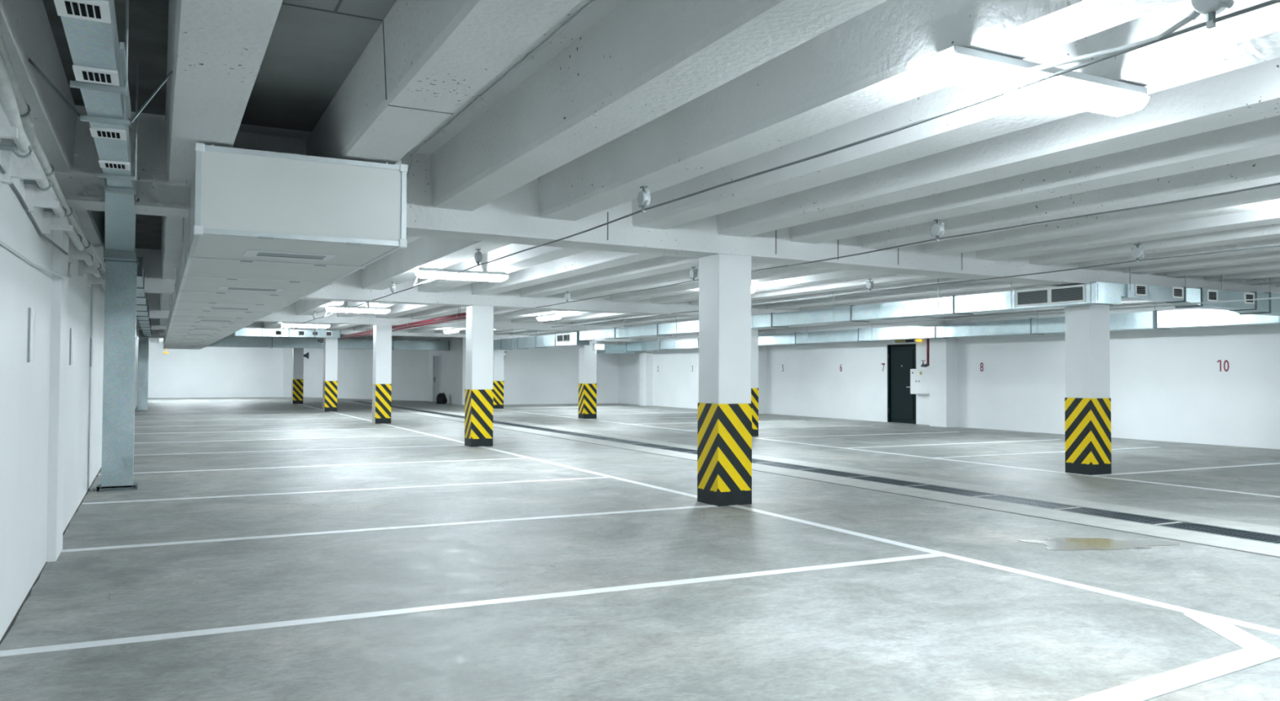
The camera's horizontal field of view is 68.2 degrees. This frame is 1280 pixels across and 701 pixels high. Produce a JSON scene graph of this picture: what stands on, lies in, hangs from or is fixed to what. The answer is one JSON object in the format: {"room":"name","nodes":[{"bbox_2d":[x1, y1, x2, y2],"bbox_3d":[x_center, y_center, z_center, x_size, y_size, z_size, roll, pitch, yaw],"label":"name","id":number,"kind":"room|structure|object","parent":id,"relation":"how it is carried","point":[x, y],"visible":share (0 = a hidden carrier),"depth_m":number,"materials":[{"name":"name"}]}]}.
{"room":"parking garage","nodes":[
{"label":"parking garage","id":0,"kind":"room"},
{"bbox_2d":[0,101,138,640],"bbox_3d":[-12.016,0.197,21.711,0.360,3.350,63.600,1,-2,-27],"label":"wall","id":1,"kind":"structure","parent":0,"point":[51,409],"depth_m":6.38,"materials":[{"name":"white paint"}]},
{"bbox_2d":[0,103,17,139],"bbox_3d":[-2.652,-1.034,3.868,0.175,0.370,0.060,1,-2,-27],"label":"wall bracket","id":2,"kind":"object","parent":1,"relation":"attached to","point":[6,131],"visible":1,"depth_m":3.88,"materials":[{"name":"paint"}]},
{"bbox_2d":[0,137,42,184],"bbox_3d":[-3.084,-1.015,4.714,0.175,0.370,0.060,1,-2,-27],"label":"wall bracket","id":3,"kind":"object","parent":1,"relation":"attached to","point":[15,166],"visible":0.56,"depth_m":4.69,"materials":[{"name":"paint"}]},
{"bbox_2d":[26,307,35,362],"bbox_3d":[-3.753,-0.091,5.823,0.015,0.330,0.240,1,-2,-27],"label":"wall plate","id":4,"kind":"object","parent":1,"relation":"attached to","point":[31,315],"visible":1,"depth_m":5.77,"materials":[{"name":"grey plastic"}]},
{"bbox_2d":[0,164,68,255],"bbox_3d":[-3.287,-0.840,4.966,0.078,0.166,4.602,1,-2,-26],"label":"cable","id":5,"kind":"object","parent":1,"relation":"attached to","point":[2,170],"visible":0.84,"depth_m":5.65,"materials":[{"name":"grey plastic"}]},
{"bbox_2d":[0,240,72,279],"bbox_3d":[-3.557,-0.661,5.556,0.096,0.332,5.905,1,-2,-27],"label":"cable","id":6,"kind":"object","parent":1,"relation":"attached to","point":[2,243],"visible":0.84,"depth_m":5.77,"materials":[{"name":"white plastic"}]},
{"bbox_2d":[24,179,59,213],"bbox_3d":[-3.516,-0.997,5.559,0.175,0.370,0.060,1,-2,-27],"label":"wall bracket","id":7,"kind":"object","parent":1,"relation":"attached to","point":[34,197],"visible":0.5,"depth_m":5.54,"materials":[{"name":"paint"}]},
{"bbox_2d":[43,211,73,235],"bbox_3d":[-3.985,-0.977,6.476,0.175,0.370,0.060,1,-2,-27],"label":"wall bracket","id":8,"kind":"object","parent":1,"relation":"attached to","point":[51,223],"visible":0.55,"depth_m":6.45,"materials":[{"name":"metal"}]},
{"bbox_2d":[0,52,137,337],"bbox_3d":[-8.863,-0.833,15.988,0.135,0.297,31.501,1,-2,-27],"label":"pipe","id":9,"kind":"object","parent":1,"relation":"attached to","point":[7,99],"visible":0.8,"depth_m":4.61,"materials":[{"name":"silver metal"}]},
{"bbox_2d":[0,31,137,335],"bbox_3d":[-8.839,-0.926,16.002,0.082,0.309,31.501,1,-2,-27],"label":"pipe","id":10,"kind":"object","parent":1,"relation":"attached to","point":[24,108],"visible":0.66,"depth_m":5.06,"materials":[{"name":"silver metal"}]},
{"bbox_2d":[69,328,73,365],"bbox_3d":[-5.151,-0.031,8.556,0.015,0.330,0.240,1,-2,-27],"label":"wall plate","id":11,"kind":"object","parent":1,"relation":"attached to","point":[71,337],"visible":1,"depth_m":8.46,"materials":[{"name":"grey plastic"}]},
{"bbox_2d":[68,239,90,262],"bbox_3d":[-4.836,-0.940,8.141,0.175,0.370,0.060,1,-2,-27],"label":"wall bracket","id":12,"kind":"object","parent":1,"relation":"attached to","point":[73,254],"visible":0.43,"depth_m":8.12,"materials":[{"name":"metal"}]},
{"bbox_2d":[78,257,98,276],"bbox_3d":[-5.428,-0.915,9.298,0.175,0.370,0.060,1,-2,-27],"label":"wall bracket","id":13,"kind":"object","parent":1,"relation":"attached to","point":[83,268],"visible":0.57,"depth_m":9.27,"materials":[{"name":"metal"}]},
{"bbox_2d":[89,338,92,366],"bbox_3d":[-6.461,0.025,11.120,0.015,0.330,0.240,1,-2,-27],"label":"wall plate","id":14,"kind":"object","parent":1,"relation":"attached to","point":[91,340],"visible":1,"depth_m":11.02,"materials":[{"name":"grey plastic"}]},
{"bbox_2d":[87,273,105,287],"bbox_3d":[-6.020,-0.889,10.456,0.175,0.370,0.060,1,-2,-27],"label":"wall bracket","id":15,"kind":"object","parent":1,"relation":"attached to","point":[91,279],"visible":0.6,"depth_m":10.43,"materials":[{"name":"metal"}]},
{"bbox_2d":[147,337,428,401],"bbox_3d":[-18.294,0.815,48.256,13.350,3.350,11.400,1,-2,-27],"label":"wall","id":16,"kind":"structure","parent":0,"point":[206,371],"depth_m":50.37,"materials":[{"name":"white paint"}]},
{"bbox_2d":[428,337,460,404],"bbox_3d":[-8.941,0.752,43.800,0.350,3.350,5.350,1,-2,-27],"label":"wall","id":17,"kind":"structure","parent":0,"point":[451,359],"depth_m":42.79,"materials":[{"name":"white paint"}]},
{"bbox_2d":[431,354,440,401],"bbox_3d":[-9.586,1.321,44.721,0.144,2.250,1.400,1,-2,-27],"label":"door","id":18,"kind":"structure","parent":17,"relation":"in","point":[436,358],"depth_m":44.90,"materials":[{"name":"grey paint"}]},
{"bbox_2d":[459,337,618,404],"bbox_3d":[-4.316,0.753,42.935,7.800,3.350,0.400,1,-2,-27],"label":"wall","id":19,"kind":"structure","parent":0,"point":[550,375],"depth_m":42.77,"materials":[{"name":"white paint"}]},
{"bbox_2d":[0,397,1279,700],"bbox_3d":[-3.128,2.180,26.492,20.600,0.306,64.100,1,-2,-27],"label":"floor","id":20,"kind":"structure","parent":0,"point":[263,548],"depth_m":6.89,"materials":[{"name":"concrete"}]},
{"bbox_2d":[27,0,173,491],"bbox_3d":[-2.997,-0.162,5.233,0.659,3.350,14.041,1,-2,-28],"label":"ventilation duct","id":21,"kind":"object","parent":20,"relation":"on","point":[90,26],"visible":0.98,"depth_m":6.40,"materials":[{"name":"metal"}]},
{"bbox_2d":[136,257,151,410],"bbox_3d":[-12.226,0.454,23.051,0.414,2.900,25.014,1,-2,-27],"label":"ventilation duct","id":22,"kind":"object","parent":20,"relation":"on","point":[142,307],"visible":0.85,"depth_m":33.72,"materials":[{"name":"metal"}]},
{"bbox_2d":[291,348,303,404],"bbox_3d":[-15.074,0.952,41.598,0.428,2.782,0.428,1,-2,-27],"label":"column","id":23,"kind":"structure","parent":20,"relation":"on","point":[297,381],"depth_m":41.41,"materials":[{"name":"yellow paint"}]},
{"bbox_2d":[322,337,337,411],"bbox_3d":[-11.065,0.790,33.755,0.428,2.762,0.428,1,-2,-27],"label":"column","id":24,"kind":"structure","parent":20,"relation":"on","point":[331,344],"depth_m":33.57,"materials":[{"name":"yellow paint"}]},
{"bbox_2d":[372,324,391,423],"bbox_3d":[-7.101,0.650,26.000,0.428,2.702,0.428,1,-2,-27],"label":"column","id":25,"kind":"structure","parent":20,"relation":"on","point":[382,334],"depth_m":25.82,"materials":[{"name":"yellow paint"}]},
{"bbox_2d":[435,392,447,404],"bbox_3d":[-8.950,2.144,42.669,0.513,0.510,0.446,1,-2,-27],"label":"sack","id":26,"kind":"object","parent":20,"relation":"on","point":[441,398],"visible":1,"depth_m":42.52,"materials":[{"name":"black plastic"}]},
{"bbox_2d":[464,305,493,447],"bbox_3d":[-3.089,0.488,18.153,0.428,2.682,0.428,1,-2,-27],"label":"column","id":27,"kind":"structure","parent":20,"relation":"on","point":[478,410],"depth_m":17.98,"materials":[{"name":"yellow paint"}]},
{"bbox_2d":[493,337,503,408],"bbox_3d":[-5.644,0.902,37.265,0.428,2.762,0.428,1,-2,-27],"label":"column","id":28,"kind":"structure","parent":20,"relation":"on","point":[498,355],"depth_m":37.07,"materials":[{"name":"yellow paint"}]},
{"bbox_2d":[505,423,527,426],"bbox_3d":[-3.386,2.037,25.465,0.430,0.058,1.092,1,-2,-27],"label":"drain grate","id":29,"kind":"object","parent":20,"relation":"in","point":[511,424],"visible":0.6,"depth_m":25.59,"materials":[{"name":"grey metal"}]},
{"bbox_2d":[515,426,543,428],"bbox_3d":[-2.878,2.015,24.470,0.430,0.058,1.092,1,-2,-27],"label":"drain grate","id":30,"kind":"object","parent":20,"relation":"in","point":[526,427],"visible":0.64,"depth_m":24.49,"materials":[{"name":"grey metal"}]},
{"bbox_2d":[532,428,560,431],"bbox_3d":[-2.369,1.994,23.474,0.430,0.058,1.092,1,-2,-27],"label":"drain grate","id":31,"kind":"object","parent":20,"relation":"in","point":[543,429],"visible":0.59,"depth_m":23.46,"materials":[{"name":"grey metal"}]},
{"bbox_2d":[547,431,577,434],"bbox_3d":[-1.860,1.972,22.479,0.430,0.058,1.092,1,-2,-27],"label":"drain grate","id":32,"kind":"object","parent":20,"relation":"in","point":[558,432],"visible":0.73,"depth_m":22.52,"materials":[{"name":"grey metal"}]},
{"bbox_2d":[564,433,599,436],"bbox_3d":[-1.351,1.950,21.484,0.430,0.058,1.092,1,-2,-27],"label":"drain grate","id":33,"kind":"object","parent":20,"relation":"in","point":[575,434],"visible":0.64,"depth_m":21.40,"materials":[{"name":"grey metal"}]},
{"bbox_2d":[577,340,596,418],"bbox_3d":[-1.630,0.760,29.413,0.428,2.702,0.428,1,-2,-27],"label":"column","id":34,"kind":"structure","parent":20,"relation":"on","point":[587,354],"depth_m":29.24,"materials":[{"name":"yellow paint"}]},
{"bbox_2d":[593,340,604,350],"bbox_3d":[-1.261,-0.306,29.299,0.320,0.572,0.140,1,-2,-27],"label":"lamp","id":35,"kind":"object","parent":34,"relation":"attached to","point":[596,347],"visible":0.9,"depth_m":29.24,"materials":[{"name":"grey plastic"}]},
{"bbox_2d":[595,344,604,349],"bbox_3d":[-1.249,-0.111,29.267,0.300,0.160,0.080,1,-2,-27],"label":"diffuser","id":36,"kind":"object","parent":35,"relation":"attached to","point":[597,346],"depth_m":29.22,"materials":[{"name":"white plastic"}]},
{"bbox_2d":[585,436,621,439],"bbox_3d":[-0.842,1.928,20.488,0.430,0.058,1.092,1,-2,-27],"label":"drain grate","id":37,"kind":"object","parent":20,"relation":"in","point":[596,437],"visible":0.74,"depth_m":20.36,"materials":[{"name":"grey metal"}]},
{"bbox_2d":[606,440,644,444],"bbox_3d":[-0.333,1.906,19.493,0.430,0.058,1.092,1,-2,-27],"label":"drain grate","id":38,"kind":"object","parent":20,"relation":"in","point":[617,441],"visible":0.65,"depth_m":19.41,"materials":[{"name":"grey metal"}]},
{"bbox_2d":[631,443,671,448],"bbox_3d":[0.175,1.884,18.498,0.430,0.058,1.092,1,-2,-27],"label":"drain grate","id":39,"kind":"object","parent":20,"relation":"in","point":[649,445],"visible":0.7,"depth_m":18.54,"materials":[{"name":"grey metal"}]},
{"bbox_2d":[655,447,697,452],"bbox_3d":[0.684,1.863,17.503,0.430,0.058,1.092,1,-2,-27],"label":"drain grate","id":40,"kind":"object","parent":20,"relation":"in","point":[676,449],"visible":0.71,"depth_m":17.56,"materials":[{"name":"grey metal"}]},
{"bbox_2d":[697,253,751,506],"bbox_3d":[0.923,0.315,10.306,0.428,2.682,0.428,1,-2,-27],"label":"column","id":41,"kind":"structure","parent":20,"relation":"on","point":[724,430],"depth_m":10.14,"materials":[{"name":"yellow paint"}]},
{"bbox_2d":[751,328,758,435],"bbox_3d":[2.402,0.597,21.525,0.428,2.682,0.428,1,-2,-27],"label":"column","id":42,"kind":"structure","parent":20,"relation":"on","point":[754,333],"depth_m":21.39,"materials":[{"name":"yellow paint"}]},
{"bbox_2d":[751,458,771,462],"bbox_3d":[1.702,1.819,15.512,0.430,0.058,1.092,1,-2,-27],"label":"drain grate","id":43,"kind":"object","parent":20,"relation":"in","point":[753,460],"visible":0.26,"depth_m":15.20,"materials":[{"name":"grey metal"}]},
{"bbox_2d":[755,462,816,469],"bbox_3d":[2.211,1.797,14.517,0.430,0.058,1.092,1,-2,-27],"label":"drain grate","id":44,"kind":"object","parent":20,"relation":"in","point":[772,464],"visible":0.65,"depth_m":14.53,"materials":[{"name":"grey metal"}]},
{"bbox_2d":[797,468,866,477],"bbox_3d":[2.720,1.775,13.522,0.430,0.058,1.092,1,-2,-27],"label":"drain grate","id":45,"kind":"object","parent":20,"relation":"in","point":[815,470],"visible":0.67,"depth_m":13.49,"materials":[{"name":"grey metal"}]},
{"bbox_2d":[847,475,925,485],"bbox_3d":[3.228,1.753,12.526,0.430,0.058,1.092,1,-2,-27],"label":"drain grate","id":46,"kind":"object","parent":20,"relation":"in","point":[893,482],"visible":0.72,"depth_m":12.49,"materials":[{"name":"grey metal"}]},
{"bbox_2d":[903,484,994,496],"bbox_3d":[3.737,1.732,11.531,0.430,0.058,1.092,1,-2,-27],"label":"drain grate","id":47,"kind":"object","parent":20,"relation":"in","point":[958,491],"visible":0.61,"depth_m":11.53,"materials":[{"name":"grey metal"}]},
{"bbox_2d":[973,494,1075,509],"bbox_3d":[4.246,1.710,10.536,0.430,0.058,1.092,1,-2,-27],"label":"drain grate","id":48,"kind":"object","parent":20,"relation":"in","point":[996,497],"visible":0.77,"depth_m":10.52,"materials":[{"name":"grey metal"}]},
{"bbox_2d":[1064,304,1111,475],"bbox_3d":[6.449,0.423,13.610,0.428,2.682,0.428,1,-2,-27],"label":"column","id":49,"kind":"structure","parent":20,"relation":"on","point":[1087,400],"depth_m":13.45,"materials":[{"name":"yellow paint"}]},
{"bbox_2d":[1017,537,1179,550],"bbox_3d":[3.859,1.610,7.889,1.264,0.004,0.568,1,-1,-10],"label":"puddle","id":50,"kind":"object","parent":20,"relation":"on","point":[1054,544],"visible":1,"depth_m":7.85,"materials":[{"name":"liquid"}]},
{"bbox_2d":[1053,506,1176,524],"bbox_3d":[4.755,1.688,9.541,0.430,0.058,1.092,1,-2,-27],"label":"drain grate","id":51,"kind":"object","parent":20,"relation":"in","point":[1132,517],"visible":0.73,"depth_m":9.51,"materials":[{"name":"grey metal"}]},
{"bbox_2d":[1153,521,1279,543],"bbox_3d":[5.264,1.666,8.545,0.430,0.058,1.092,1,-2,-27],"label":"drain grate","id":52,"kind":"object","parent":20,"relation":"in","point":[1208,529],"visible":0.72,"depth_m":8.55,"materials":[{"name":"grey metal"}]},
{"bbox_2d":[0,0,1279,342],"bbox_3d":[-3.021,-1.085,26.394,20.600,0.870,64.300,1,-2,-27],"label":"ceiling","id":53,"kind":"structure","parent":0,"point":[676,99],"depth_m":6.53,"materials":[{"name":"paint"}]},
{"bbox_2d":[163,142,408,349],"bbox_3d":[-10.251,-0.921,21.997,1.373,1.063,35.198,1,-2,-27],"label":"ventilation unit","id":54,"kind":"object","parent":53,"relation":"hanging from","point":[266,232],"visible":0.99,"depth_m":6.58,"materials":[{"name":"metal"}]},
{"bbox_2d":[233,328,341,338],"bbox_3d":[-12.099,-0.833,32.503,3.428,0.764,0.378,1,-2,-27],"label":"ventilation duct","id":55,"kind":"object","parent":53,"relation":"hanging from","point":[261,332],"visible":0.91,"depth_m":32.32,"materials":[{"name":"metal"}]},
{"bbox_2d":[275,329,281,335],"bbox_3d":[-12.320,-0.607,32.182,0.220,0.175,0.012,1,-2,-27],"label":"vent grille","id":56,"kind":"object","parent":55,"relation":"attached to","point":[277,332],"depth_m":32.18,"materials":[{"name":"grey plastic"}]},
{"bbox_2d":[297,330,305,336],"bbox_3d":[-11.652,-0.595,32.523,0.220,0.175,0.012,1,-2,-27],"label":"vent grille","id":57,"kind":"object","parent":55,"relation":"attached to","point":[300,333],"depth_m":32.53,"materials":[{"name":"white metal"}]},
{"bbox_2d":[311,331,318,336],"bbox_3d":[-11.252,-0.588,32.728,0.220,0.175,0.012,1,-2,-27],"label":"vent grille","id":58,"kind":"object","parent":55,"relation":"attached to","point":[313,333],"depth_m":32.72,"materials":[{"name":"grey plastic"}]},
{"bbox_2d":[325,331,332,336],"bbox_3d":[-10.851,-0.581,32.932,0.220,0.175,0.012,1,-2,-27],"label":"vent grille","id":59,"kind":"object","parent":55,"relation":"attached to","point":[327,333],"depth_m":32.94,"materials":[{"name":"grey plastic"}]},
{"bbox_2d":[280,322,329,331],"bbox_3d":[-10.143,-0.694,28.585,1.437,0.277,0.158,1,-2,-27],"label":"lamp","id":60,"kind":"object","parent":53,"relation":"hanging from","point":[289,325],"visible":0.91,"depth_m":28.52,"materials":[{"name":"grey plastic"}]},
{"bbox_2d":[207,337,449,351],"bbox_3d":[-13.235,-0.542,40.762,10.028,0.954,0.628,1,-2,-27],"label":"ventilation duct","id":61,"kind":"object","parent":53,"relation":"hanging from","point":[233,342],"visible":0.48,"depth_m":40.09,"materials":[{"name":"metal"}]},
{"bbox_2d":[324,305,390,317],"bbox_3d":[-6.379,-0.854,21.301,1.447,0.277,0.158,1,-2,-27],"label":"lamp","id":62,"kind":"object","parent":53,"relation":"hanging from","point":[330,308],"visible":0.97,"depth_m":21.25,"materials":[{"name":"grey plastic"}]},
{"bbox_2d":[338,311,377,313],"bbox_3d":[-6.367,-0.858,21.308,1.240,0.007,0.110,1,-2,-27],"label":"diffuser","id":63,"kind":"object","parent":62,"relation":"attached to","point":[339,312],"depth_m":21.33,"materials":[{"name":"white plastic"}]},
{"bbox_2d":[317,308,466,342],"bbox_3d":[-8.118,-0.909,28.671,0.102,0.761,21.600,1,-2,-27],"label":"pipe","id":64,"kind":"object","parent":53,"relation":"hanging from","point":[464,314],"visible":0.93,"depth_m":23.69,"materials":[{"name":"red metal"}]},
{"bbox_2d":[320,316,466,342],"bbox_3d":[-8.029,-0.896,28.716,0.044,0.784,21.600,1,-2,-27],"label":"pipe","id":65,"kind":"object","parent":53,"relation":"hanging from","point":[463,317],"visible":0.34,"depth_m":24.22,"materials":[{"name":"red metal"}]},
{"bbox_2d":[390,281,395,294],"bbox_3d":[-4.039,-1.021,15.437,0.062,0.206,0.161,1,-2,-27],"label":"junction box","id":66,"kind":"object","parent":53,"relation":"attached to","point":[393,286],"visible":1,"depth_m":15.40,"materials":[{"name":"grey plastic"}]},
{"bbox_2d":[443,328,459,333],"bbox_3d":[-6.358,-0.666,31.812,0.156,0.137,1.400,1,-2,-27],"label":"lamp","id":67,"kind":"object","parent":53,"relation":"attached to","point":[452,330],"visible":0.98,"depth_m":31.60,"materials":[{"name":"grey plastic"}]},
{"bbox_2d":[413,267,508,286],"bbox_3d":[-2.590,-1.022,13.637,1.397,0.277,0.158,1,-2,-27],"label":"lamp","id":68,"kind":"object","parent":53,"relation":"hanging from","point":[422,273],"visible":0.99,"depth_m":13.57,"materials":[{"name":"grey plastic"}]},
{"bbox_2d":[419,276,502,281],"bbox_3d":[-2.579,-1.027,13.645,1.190,0.007,0.110,1,-2,-27],"label":"diffuser","id":69,"kind":"object","parent":68,"relation":"attached to","point":[469,278],"depth_m":13.66,"materials":[{"name":"white plastic"}]},
{"bbox_2d":[474,248,482,266],"bbox_3d":[-1.941,-1.111,11.333,0.062,0.206,0.161,1,-2,-27],"label":"junction box","id":70,"kind":"object","parent":53,"relation":"attached to","point":[478,256],"visible":1,"depth_m":11.30,"materials":[{"name":"grey plastic"}]},
{"bbox_2d":[406,0,603,181],"bbox_3d":[-0.188,-1.523,4.606,0.228,0.634,8.312,1,-2,-27],"label":"conduit","id":71,"kind":"object","parent":53,"relation":"attached to","point":[530,55],"visible":0.81,"depth_m":6.04,"materials":[{"name":"white"}]},
{"bbox_2d":[493,329,589,351],"bbox_3d":[-4.150,-0.603,33.389,0.440,1.084,10.628,1,-2,-27],"label":"ventilation duct","id":72,"kind":"object","parent":53,"relation":"hanging from","point":[566,340],"visible":0.88,"depth_m":31.42,"materials":[{"name":"metal"}]},
{"bbox_2d":[556,334,563,342],"bbox_3d":[-2.521,-0.385,29.774,0.012,0.240,0.530,1,-2,-27],"label":"vent grille","id":73,"kind":"object","parent":72,"relation":"attached to","point":[559,337],"depth_m":29.77,"materials":[{"name":"silver metal"}]},
{"bbox_2d":[563,333,569,342],"bbox_3d":[-2.279,-0.395,29.302,0.012,0.240,0.530,1,-2,-27],"label":"vent grille","id":74,"kind":"object","parent":72,"relation":"attached to","point":[566,336],"depth_m":29.30,"materials":[{"name":"silver metal"}]},
{"bbox_2d":[537,313,561,320],"bbox_3d":[-2.296,-0.841,23.867,0.156,0.137,1.350,1,-2,-27],"label":"lamp","id":75,"kind":"object","parent":53,"relation":"attached to","point":[554,316],"visible":1,"depth_m":23.66,"materials":[{"name":"grey plastic"}]},
{"bbox_2d":[564,291,570,302],"bbox_3d":[-1.317,-0.967,17.119,0.062,0.206,0.161,1,-2,-27],"label":"junction box","id":76,"kind":"object","parent":53,"relation":"attached to","point":[567,296],"visible":1,"depth_m":17.09,"materials":[{"name":"grey plastic"}]},
{"bbox_2d":[637,186,650,213],"bbox_3d":[0.030,-1.196,7.478,0.062,0.206,0.161,1,-2,-27],"label":"junction box","id":77,"kind":"object","parent":53,"relation":"attached to","point":[643,197],"visible":1,"depth_m":7.45,"materials":[{"name":"grey plastic"}]},
{"bbox_2d":[689,266,697,282],"bbox_3d":[0.740,-1.055,13.095,0.062,0.206,0.161,1,-2,-27],"label":"junction box","id":78,"kind":"object","parent":53,"relation":"attached to","point":[693,273],"visible":1,"depth_m":13.06,"materials":[{"name":"grey plastic"}]},
{"bbox_2d":[751,284,756,293],"bbox_3d":[1.575,-1.012,16.077,0.156,0.137,1.250,1,-2,-27],"label":"lamp","id":79,"kind":"object","parent":53,"relation":"attached to","point":[753,287],"visible":0.22,"depth_m":15.54,"materials":[{"name":"grey plastic"}]},
{"bbox_2d":[293,0,1279,326],"bbox_3d":[-3.216,-0.962,13.823,0.016,0.037,29.500,1,-2,-27],"label":"cable","id":80,"kind":"object","parent":53,"relation":"attached to","point":[1272,2],"visible":0.97,"depth_m":4.60,"materials":[{"name":"grey plastic"}]},
{"bbox_2d":[400,182,1279,330],"bbox_3d":[-0.489,-0.908,15.497,0.016,0.037,30.000,1,-2,-27],"label":"cable","id":81,"kind":"object","parent":53,"relation":"attached to","point":[1276,184],"visible":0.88,"depth_m":8.33,"materials":[{"name":"grey plastic"}]},
{"bbox_2d":[578,279,1120,341],"bbox_3d":[2.374,-0.940,20.724,0.526,0.964,17.629,1,-2,-27],"label":"ventilation duct","id":82,"kind":"object","parent":53,"relation":"hanging from","point":[1096,293],"visible":0.84,"depth_m":15.73,"materials":[{"name":"metal"}]},
{"bbox_2d":[1015,287,1048,306],"bbox_3d":[5.695,-0.770,13.707,0.012,0.245,0.590,1,-2,-27],"label":"vent grille","id":83,"kind":"object","parent":82,"relation":"attached to","point":[1039,297],"depth_m":13.70,"materials":[{"name":"silver metal"}]},
{"bbox_2d":[1048,284,1085,304],"bbox_3d":[5.961,-0.781,13.186,0.012,0.245,0.580,1,-2,-27],"label":"vent grille","id":84,"kind":"object","parent":82,"relation":"attached to","point":[1074,294],"depth_m":13.17,"materials":[{"name":"silver metal"}]},
{"bbox_2d":[866,279,874,292],"bbox_3d":[3.554,-1.004,14.600,0.062,0.206,0.161,1,-2,-27],"label":"junction box","id":85,"kind":"object","parent":53,"relation":"attached to","point":[869,285],"visible":1,"depth_m":14.57,"materials":[{"name":"grey plastic"}]},
{"bbox_2d":[551,245,1279,327],"bbox_3d":[3.353,-0.901,14.989,0.016,0.037,25.600,1,-2,-27],"label":"cable","id":86,"kind":"object","parent":53,"relation":"attached to","point":[1272,246],"visible":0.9,"depth_m":12.04,"materials":[{"name":"grey plastic"}]},
{"bbox_2d":[930,219,944,241],"bbox_3d":[2.834,-1.145,9.000,0.062,0.206,0.161,1,-2,-27],"label":"junction box","id":87,"kind":"object","parent":53,"relation":"attached to","point":[937,229],"visible":1,"depth_m":8.98,"materials":[{"name":"grey plastic"}]},
{"bbox_2d":[596,302,1279,354],"bbox_3d":[5.279,-0.674,29.076,1.434,1.080,28.864,1,-2,-27],"label":"ventilation duct","id":88,"kind":"object","parent":53,"relation":"hanging from","point":[1196,317],"visible":0.66,"depth_m":23.28,"materials":[{"name":"metal"}]},
{"bbox_2d":[758,291,1279,332],"bbox_3d":[5.577,-1.024,17.477,0.020,0.944,14.000,1,-2,-27],"label":"conduit","id":89,"kind":"object","parent":53,"relation":"hanging from","point":[966,291],"visible":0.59,"depth_m":15.64,"materials":[{"name":"white"}]},
{"bbox_2d":[928,44,1149,116],"bbox_3d":[1.966,-1.291,4.583,1.370,0.137,0.156,1,-2,-27],"label":"lamp","id":90,"kind":"object","parent":53,"relation":"attached to","point":[957,65],"visible":0.98,"depth_m":4.49,"materials":[{"name":"grey plastic"}]},
{"bbox_2d":[941,75,1134,116],"bbox_3d":[1.952,-1.227,4.575,1.220,0.007,0.110,1,-2,-27],"label":"diffuser","id":91,"kind":"object","parent":90,"relation":"attached to","point":[1033,92],"depth_m":4.55,"materials":[{"name":"white plastic"}]},
{"bbox_2d":[991,16,1192,82],"bbox_3d":[1.840,-1.225,3.932,0.028,0.082,0.964,1,-2,-28],"label":"lead","id":92,"kind":"object","parent":90,"relation":"attached to","point":[1187,20],"visible":1,"depth_m":3.89,"materials":[{"name":"white plastic"}]},
{"bbox_2d":[1130,244,1144,262],"bbox_3d":[5.593,-1.092,10.612,0.062,0.206,0.161,1,-2,-27],"label":"junction box","id":93,"kind":"object","parent":53,"relation":"attached to","point":[1138,252],"visible":1,"depth_m":10.59,"materials":[{"name":"grey plastic"}]},
{"bbox_2d":[1120,266,1279,315],"bbox_3d":[9.723,-1.055,14.857,7.200,0.969,0.468,1,-2,-27],"label":"ventilation duct","id":94,"kind":"object","parent":53,"relation":"hanging from","point":[1174,295],"visible":0.9,"depth_m":14.02,"materials":[{"name":"metal"}]},
{"bbox_2d":[1134,284,1146,296],"bbox_3d":[7.086,-0.854,13.363,0.250,0.160,0.012,1,-2,-27],"label":"vent grille","id":95,"kind":"object","parent":94,"relation":"attached to","point":[1140,290],"depth_m":13.36,"materials":[{"name":"white metal"}]},
{"bbox_2d":[1172,286,1183,298],"bbox_3d":[7.825,-0.841,13.741,0.250,0.160,0.012,1,-2,-27],"label":"vent grille","id":96,"kind":"object","parent":94,"relation":"attached to","point":[1177,292],"depth_m":13.74,"materials":[{"name":"white metal"}]},
{"bbox_2d":[1206,289,1217,302],"bbox_3d":[8.493,-0.811,14.014,0.250,0.170,0.012,1,-2,-27],"label":"vent grille","id":97,"kind":"object","parent":94,"relation":"attached to","point":[1211,295],"depth_m":14.01,"materials":[{"name":"white metal"}]},
{"bbox_2d":[1244,292,1254,304],"bbox_3d":[9.313,-0.797,14.433,0.250,0.170,0.012,1,-2,-27],"label":"vent grille","id":98,"kind":"object","parent":94,"relation":"attached to","point":[1247,295],"depth_m":14.43,"materials":[{"name":"white metal"}]},
{"bbox_2d":[1188,0,1234,29],"bbox_3d":[2.087,-1.284,3.454,0.062,0.206,0.161,1,-2,-27],"label":"junction box","id":99,"kind":"object","parent":53,"relation":"attached to","point":[1210,8],"visible":1,"depth_m":3.44,"materials":[{"name":"grey"}]},
{"bbox_2d":[617,305,1279,449],"bbox_3d":[9.518,0.350,23.674,0.700,3.350,47.500,1,-2,-27],"label":"wall","id":100,"kind":"structure","parent":0,"point":[1211,385],"depth_m":23.56,"materials":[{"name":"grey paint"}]},
{"bbox_2d":[887,343,915,424],"bbox_3d":[7.652,0.965,27.515,0.151,2.290,1.180,1,-2,-27],"label":"door","id":101,"kind":"structure","parent":100,"relation":"in","point":[901,405],"depth_m":27.57,"materials":[{"name":"black paint"}]},
{"bbox_2d":[910,368,929,394],"bbox_3d":[7.953,0.873,26.536,0.265,0.710,0.800,1,-2,-27],"label":"electrical box","id":102,"kind":"object","parent":100,"relation":"attached to","point":[919,378],"visible":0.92,"depth_m":26.48,"materials":[{"name":"white metal"}]},
{"bbox_2d":[920,338,928,367],"bbox_3d":[8.021,-0.098,26.473,0.198,1.132,0.281,1,-2,-36],"label":"pipe","id":103,"kind":"object","parent":100,"relation":"attached to","point":[923,365],"visible":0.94,"depth_m":26.32,"materials":[{"name":"grey metal"}]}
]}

